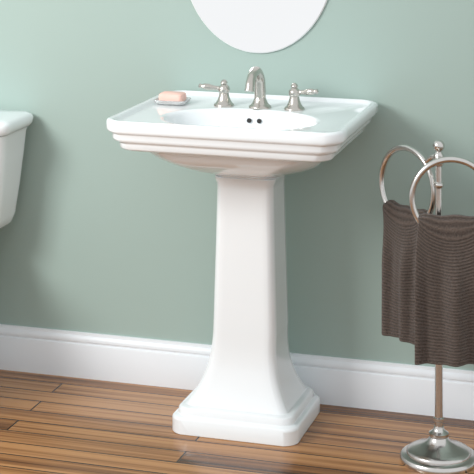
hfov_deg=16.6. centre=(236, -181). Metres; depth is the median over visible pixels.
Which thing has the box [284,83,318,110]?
handle
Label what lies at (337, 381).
baseboard
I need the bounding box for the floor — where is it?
[0,369,473,473]
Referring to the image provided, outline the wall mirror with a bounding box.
[191,0,326,52]
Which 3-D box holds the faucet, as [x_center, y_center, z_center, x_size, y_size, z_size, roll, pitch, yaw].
[0.050,0.719,4.354,0.062,0.119,0.145,0,0,17]
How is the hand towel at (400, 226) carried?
hanging from the towel stand
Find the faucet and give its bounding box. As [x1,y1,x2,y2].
[244,66,270,109]
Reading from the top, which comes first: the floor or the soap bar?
the soap bar
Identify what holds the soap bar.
in the soap dish
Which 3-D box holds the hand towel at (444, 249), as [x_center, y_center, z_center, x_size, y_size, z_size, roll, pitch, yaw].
[0.533,1.165,4.035,0.185,0.369,0.073,0,0,7]
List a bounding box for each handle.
[198,79,233,106]
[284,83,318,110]
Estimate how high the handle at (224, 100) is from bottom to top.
0.074 m
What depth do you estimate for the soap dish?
4.42 m
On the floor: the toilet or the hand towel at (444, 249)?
the toilet
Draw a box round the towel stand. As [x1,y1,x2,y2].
[379,140,473,473]
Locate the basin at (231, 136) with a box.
[106,90,377,179]
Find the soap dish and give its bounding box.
[154,97,190,105]
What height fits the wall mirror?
0.536 m
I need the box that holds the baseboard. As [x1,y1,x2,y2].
[0,324,473,420]
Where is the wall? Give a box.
[0,0,473,370]
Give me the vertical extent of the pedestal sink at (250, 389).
0.950 m
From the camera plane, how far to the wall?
4.61 m
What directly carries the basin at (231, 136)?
in the pedestal sink at (250, 389)
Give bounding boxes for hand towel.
[382,200,426,344]
[414,213,473,366]
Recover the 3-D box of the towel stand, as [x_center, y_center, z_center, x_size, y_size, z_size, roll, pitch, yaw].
[0.484,1.207,4.138,0.196,0.806,0.326,0,0,-26]
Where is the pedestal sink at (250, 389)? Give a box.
[106,66,377,446]
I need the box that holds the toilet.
[0,109,32,228]
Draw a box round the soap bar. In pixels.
[159,91,185,100]

